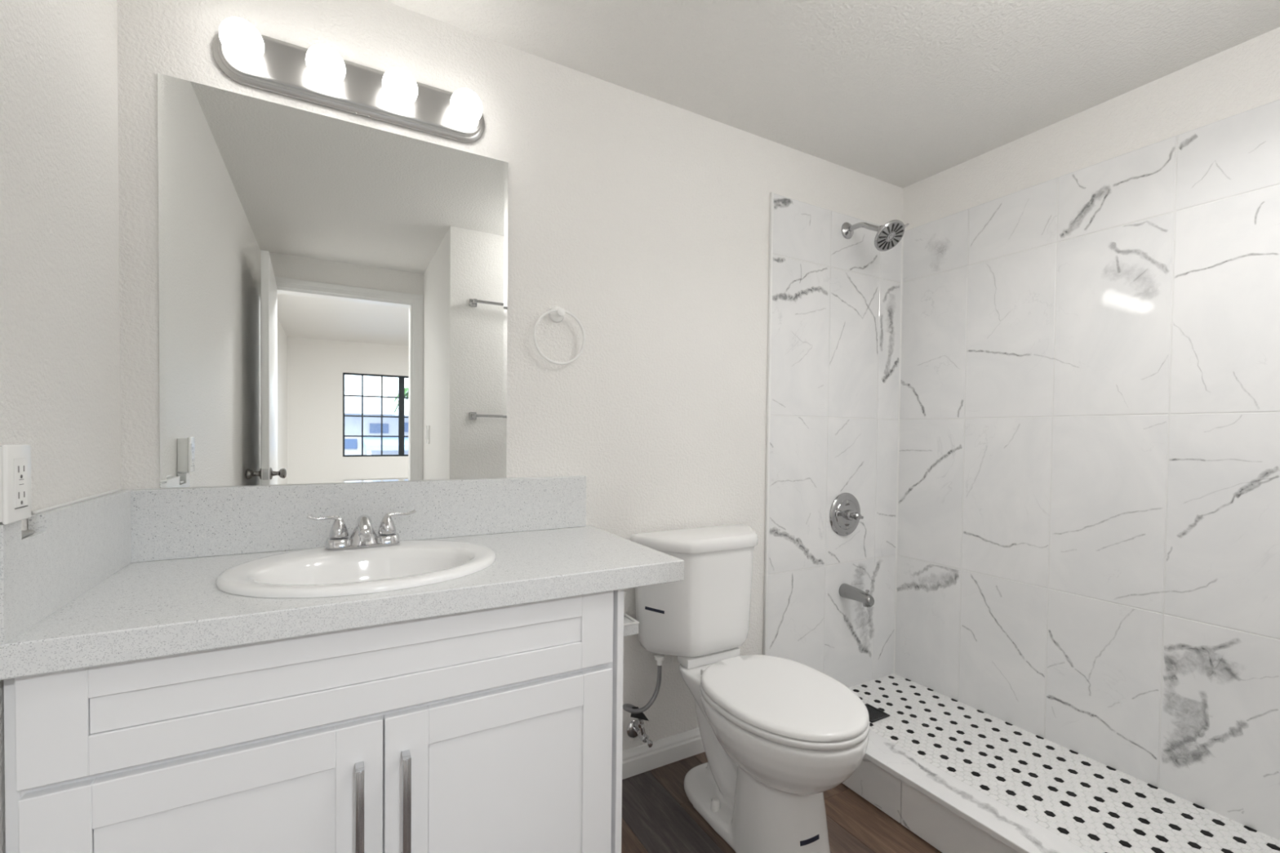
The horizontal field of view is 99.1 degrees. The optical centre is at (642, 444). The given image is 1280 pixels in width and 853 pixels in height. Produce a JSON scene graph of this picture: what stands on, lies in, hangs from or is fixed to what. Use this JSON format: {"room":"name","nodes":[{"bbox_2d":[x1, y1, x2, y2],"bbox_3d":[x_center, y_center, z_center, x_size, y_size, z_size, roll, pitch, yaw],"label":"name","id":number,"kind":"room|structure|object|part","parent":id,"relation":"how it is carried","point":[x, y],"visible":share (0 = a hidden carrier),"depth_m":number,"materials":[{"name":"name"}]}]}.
{"room":"bathroom","nodes":[
{"label":"bathroom","id":0,"kind":"room"},
{"bbox_2d":[0,0,120,852],"bbox_3d":[-0.582,0.002,0.084,0.120,2.246,2.684,0,1,-29],"label":"wall","id":1,"kind":"structure","parent":0,"point":[60,321],"depth_m":0.91,"materials":[{"name":"white paint"}]},
{"bbox_2d":[0,443,35,537],"bbox_3d":[-0.872,0.066,0.757,0.032,0.134,0.111,0,1,-29],"label":"wall outlet","id":2,"kind":"object","parent":1,"relation":"attached to","point":[15,459],"visible":0.95,"depth_m":0.73,"materials":[{"name":"white plastic"}]},
{"bbox_2d":[13,457,28,509],"bbox_3d":[-0.848,0.052,0.744,0.002,0.068,0.034,0,1,-29],"label":"receptacle","id":3,"kind":"object","parent":2,"relation":"attached to","point":[20,464],"depth_m":0.74,"materials":[{"name":"white plastic"}]},
{"bbox_2d":[117,0,902,751],"bbox_3d":[0.039,-0.026,1.899,2.740,2.246,0.129,0,1,-29],"label":"wall","id":4,"kind":"structure","parent":0,"point":[642,218],"depth_m":1.84,"materials":[{"name":"white paint"}]},
{"bbox_2d":[157,73,508,488],"bbox_3d":[-0.729,-0.358,1.392,0.774,0.909,0.004,0,1,-29],"label":"mirror","id":5,"kind":"object","parent":4,"relation":"attached to","point":[333,292],"visible":1,"depth_m":1.35,"materials":[{"name":"silver mirror"}]},
{"bbox_2d":[212,17,484,143],"bbox_3d":[-0.685,-0.897,1.343,0.610,0.127,0.110,0,1,-29],"label":"vanity light","id":6,"kind":"object","parent":4,"relation":"attached to","point":[317,74],"visible":1,"depth_m":1.34,"materials":[{"name":"white glass"}]},
{"bbox_3d":[-0.890,-0.898,1.212,0.082,0.082,0.082,0,1,-29],"label":"light bulb","id":7,"kind":"part","parent":6,"relation":"part of","materials":[{"name":"white glass"}]},
{"bbox_3d":[-0.749,-0.898,1.291,0.082,0.082,0.082,0,1,-29],"label":"light bulb","id":8,"kind":"part","parent":6,"relation":"part of","materials":[{"name":"white glass"}]},
{"bbox_3d":[-0.608,-0.898,1.370,0.082,0.082,0.082,0,1,-29],"label":"light bulb","id":9,"kind":"part","parent":6,"relation":"part of","materials":[{"name":"white glass"}]},
{"bbox_3d":[-0.467,-0.898,1.449,0.082,0.082,0.082,0,1,-29],"label":"light bulb","id":10,"kind":"part","parent":6,"relation":"part of","materials":[{"name":"white glass"}]},
{"bbox_2d":[130,475,586,562],"bbox_3d":[-0.643,0.176,1.444,1.065,0.157,0.020,0,1,-29],"label":"backsplash","id":11,"kind":"structure","parent":4,"relation":"attached to","point":[169,523],"depth_m":1.35,"materials":[{"name":"stone"}]},
{"bbox_2d":[533,306,585,364],"bbox_3d":[-0.250,-0.329,1.638,0.165,0.179,0.046,0,1,-29],"label":"towel ring","id":12,"kind":"object","parent":4,"relation":"attached to","point":[557,314],"visible":1,"depth_m":1.64,"materials":[{"name":"white plastic"}]},
{"bbox_3d":[-0.250,-0.395,1.637,0.048,0.048,0.046,0,1,-29],"label":"post","id":13,"kind":"part","parent":12,"relation":"part of","materials":[{"name":"white plastic"}]},
{"bbox_2d":[626,719,653,747],"bbox_3d":[0.001,0.937,1.779,0.062,0.087,0.100,0,1,-29],"label":"shutoff valve","id":14,"kind":"object","parent":4,"relation":"attached to","point":[635,728],"visible":1,"depth_m":1.79,"materials":[{"name":"silver metal"}]},
{"bbox_3d":[-0.021,0.949,1.818,0.062,0.062,0.010,0,1,-29],"label":"wall plate","id":15,"kind":"part","parent":14,"relation":"part of","materials":[{"name":"silver metal"}]},
{"bbox_2d":[622,653,664,720],"bbox_3d":[-0.001,0.783,1.732,0.143,0.219,0.076,0,1,-29],"label":"supply hose","id":16,"kind":"object","parent":14,"relation":"attached to","point":[627,707],"visible":0.98,"depth_m":1.73,"materials":[{"name":"silver metal"}]},
{"bbox_2d":[630,706,648,720],"bbox_3d":[-0.008,0.863,1.747,0.066,0.058,0.003,0,1,-26],"label":"paper tag","id":17,"kind":"object","parent":16,"relation":"hanging from","point":[641,716],"visible":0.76,"depth_m":1.75,"materials":[{"name":"black paper"}]},
{"bbox_3d":[0.023,0.958,1.751,0.015,0.026,0.028,0,1,-29],"label":"handle","id":18,"kind":"part","parent":14,"relation":"part of","materials":[{"name":"silver metal"}]},
{"bbox_2d":[622,727,704,779],"bbox_3d":[0.084,1.055,1.878,0.866,0.086,0.014,0,1,-29],"label":"baseboard","id":19,"kind":"structure","parent":4,"relation":"attached to","point":[642,758],"depth_m":1.86,"materials":[{"name":"white paint"}]},
{"bbox_2d":[762,191,773,654],"bbox_3d":[0.478,-0.005,2.075,0.010,1.892,0.012,0,1,-29],"label":"trim","id":20,"kind":"structure","parent":4,"relation":"attached to","point":[771,194],"depth_m":2.07,"materials":[{"name":"white paint"}]},
{"bbox_2d":[829,493,863,536],"bbox_3d":[0.868,0.293,2.256,0.182,0.182,0.076,0,1,-29],"label":"shower valve","id":21,"kind":"object","parent":4,"relation":"attached to","point":[845,515],"visible":1,"depth_m":2.26,"materials":[{"name":"silver metal"}]},
{"bbox_3d":[0.876,0.293,2.253,0.053,0.043,0.064,0,1,-29],"label":"knob","id":22,"kind":"part","parent":21,"relation":"part of","materials":[{"name":"silver metal"}]},
{"bbox_2d":[839,583,874,607],"bbox_3d":[0.882,0.616,2.235,0.060,0.068,0.139,0,1,-29],"label":"tub spout","id":23,"kind":"object","parent":4,"relation":"attached to","point":[846,591],"visible":1,"depth_m":2.22,"materials":[{"name":"silver metal"}]},
{"bbox_2d":[841,219,909,251],"bbox_3d":[0.913,-0.837,2.156,0.124,0.161,0.245,0,1,-29],"label":"shower","id":24,"kind":"object","parent":4,"relation":"attached to","point":[888,235],"visible":1,"depth_m":2.10,"materials":[{"name":"silver metal"}]},
{"bbox_3d":[0.891,-0.863,2.186,0.034,0.069,0.162,0,1,-29],"label":"arm","id":25,"kind":"part","parent":24,"relation":"part of","materials":[{"name":"silver metal"}]},
{"bbox_3d":[0.951,-0.796,2.088,0.111,0.081,0.078,0,1,-29],"label":"plate","id":26,"kind":"part","parent":24,"relation":"part of","materials":[{"name":"silver metal"}]},
{"bbox_2d":[621,751,942,852],"bbox_3d":[0.336,1.134,0.493,1.919,0.012,2.719,0,1,-29],"label":"floor","id":27,"kind":"structure","parent":0,"point":[658,815],"depth_m":1.59,"materials":[{"name":"brown wood"}]},
{"bbox_2d":[3,589,623,852],"bbox_3d":[-0.580,0.706,1.190,0.959,0.794,0.544,0,1,-29],"label":"vanity cabinet","id":28,"kind":"object","parent":27,"relation":"on","point":[498,730],"visible":0.87,"depth_m":0.94,"materials":[{"name":"white paint"}]},
{"bbox_3d":[-0.669,0.739,0.876,0.456,0.496,0.020,0,1,-29],"label":"door","id":29,"kind":"part","parent":28,"relation":"part of","materials":[{"name":"white paint"}]},
{"bbox_3d":[-0.669,0.738,0.877,0.307,0.365,0.012,0,1,-29],"label":"panel","id":30,"kind":"part","parent":28,"relation":"part of","materials":[{"name":"white paint"}]},
{"bbox_3d":[-0.467,0.391,0.982,0.767,0.055,0.012,0,1,-29],"label":"panel","id":31,"kind":"part","parent":28,"relation":"part of","materials":[{"name":"white paint"}]},
{"bbox_2d":[0,475,684,679],"bbox_3d":[-0.516,0.203,1.220,1.106,0.210,0.536,0,1,-29],"label":"countertop","id":32,"kind":"structure","parent":28,"relation":"on","point":[117,575],"depth_m":1.09,"materials":[{"name":"stone"}]},
{"bbox_2d":[215,539,496,598],"bbox_3d":[-0.583,0.321,1.169,0.525,0.152,0.437,0,1,-29],"label":"sink","id":33,"kind":"object","parent":32,"relation":"in","point":[319,571],"visible":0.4,"depth_m":1.18,"materials":[{"name":"white ceramic"}]},
{"bbox_2d":[306,509,416,549],"bbox_3d":[-0.665,0.201,1.301,0.177,0.081,0.159,1,1,12],"label":"faucet","id":34,"kind":"object","parent":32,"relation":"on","point":[363,535],"visible":1,"depth_m":1.27,"materials":[{"name":"silver metal"}]},
{"bbox_3d":[-0.732,0.188,1.269,0.086,0.055,0.041,0,1,-29],"label":"handle","id":35,"kind":"part","parent":34,"relation":"part of","materials":[{"name":"silver metal"}]},
{"bbox_3d":[-0.647,0.190,1.270,0.035,0.050,0.135,0,1,-29],"label":"spout","id":36,"kind":"part","parent":34,"relation":"part of","materials":[{"name":"silver metal"}]},
{"bbox_3d":[-0.603,0.188,1.342,0.086,0.055,0.041,0,1,-29],"label":"handle","id":37,"kind":"part","parent":34,"relation":"part of","materials":[{"name":"silver metal"}]},
{"bbox_3d":[-0.490,0.653,0.945,0.014,0.194,0.032,0,1,-29],"label":"handle","id":38,"kind":"part","parent":28,"relation":"part of","materials":[{"name":"silver metal"}]},
{"bbox_3d":[-0.425,0.653,0.981,0.014,0.194,0.032,0,1,-29],"label":"handle","id":39,"kind":"part","parent":28,"relation":"part of","materials":[{"name":"silver metal"}]},
{"bbox_3d":[-0.270,0.739,1.100,0.454,0.496,0.020,0,1,-29],"label":"door","id":40,"kind":"part","parent":28,"relation":"part of","materials":[{"name":"white paint"}]},
{"bbox_3d":[-0.268,0.738,1.102,0.310,0.365,0.012,0,1,-29],"label":"panel","id":41,"kind":"part","parent":28,"relation":"part of","materials":[{"name":"white paint"}]},
{"bbox_2d":[623,613,639,636],"bbox_3d":[-0.149,0.574,1.686,0.268,0.038,0.099,0,1,-29],"label":"toilet paper holder","id":42,"kind":"object","parent":28,"relation":"attached to","point":[630,624],"visible":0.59,"depth_m":1.70,"materials":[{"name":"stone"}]},
{"bbox_2d":[630,524,870,852],"bbox_3d":[0.329,0.700,1.591,0.471,0.810,0.713,0,1,-29],"label":"toilet","id":43,"kind":"object","parent":27,"relation":"on","point":[778,734],"visible":0.99,"depth_m":1.50,"materials":[{"name":"white ceramic"}]},
{"bbox_3d":[0.211,0.309,1.800,0.471,0.039,0.214,0,1,-29],"label":"tank lid","id":44,"kind":"part","parent":43,"relation":"part of","materials":[{"name":"white ceramic"}]},
{"bbox_3d":[0.208,0.499,1.805,0.449,0.340,0.196,0,1,-29],"label":"tank","id":45,"kind":"part","parent":43,"relation":"part of","materials":[{"name":"white ceramic"}]},
{"bbox_3d":[0.343,0.906,1.552,0.375,0.401,0.621,0,1,-29],"label":"bowl","id":46,"kind":"part","parent":43,"relation":"part of","materials":[{"name":"white ceramic"}]},
{"bbox_3d":[0.384,0.673,1.479,0.374,0.021,0.464,0,1,-29],"label":"lid","id":47,"kind":"part","parent":43,"relation":"part of","materials":[{"name":"white plastic"}]},
{"bbox_3d":[0.384,0.694,1.479,0.377,0.017,0.465,0,1,-29],"label":"seat","id":48,"kind":"part","parent":43,"relation":"part of","materials":[{"name":"white plastic"}]},
{"bbox_2d":[842,729,1089,852],"bbox_3d":[0.891,1.037,1.464,0.128,0.154,1.524,0,1,-29],"label":"shower curb","id":49,"kind":"object","parent":27,"relation":"on","point":[945,811],"visible":0.75,"depth_m":1.51,"materials":[{"name":"white tile"}]},
{"bbox_2d":[382,0,1279,188],"bbox_3d":[0.630,-1.170,0.704,3.000,0.100,2.900,0,1,-29],"label":"ceiling","id":50,"kind":"structure","parent":0,"point":[902,94],"depth_m":1.59,"materials":[{"name":"white paint"}]},
{"bbox_2d":[848,673,1279,852],"bbox_3d":[1.227,1.083,1.654,0.663,0.065,1.526,0,1,-29],"label":"floor","id":51,"kind":"structure","parent":0,"point":[1093,805],"depth_m":1.70,"materials":[{"name":"white tile"}]},
{"bbox_2d":[864,703,889,722],"bbox_3d":[0.879,1.036,2.108,0.104,0.005,0.104,0,1,-29],"label":"shower drain","id":52,"kind":"object","parent":51,"relation":"on","point":[877,713],"visible":0.52,"depth_m":2.10,"materials":[{"name":"black metal"}]},
{"bbox_2d":[893,26,1279,839],"bbox_3d":[1.608,-0.006,1.765,0.134,2.246,1.660,0,1,-29],"label":"wall","id":53,"kind":"structure","parent":0,"point":[1087,536],"depth_m":1.77,"materials":[{"name":"white tile"}]}
]}

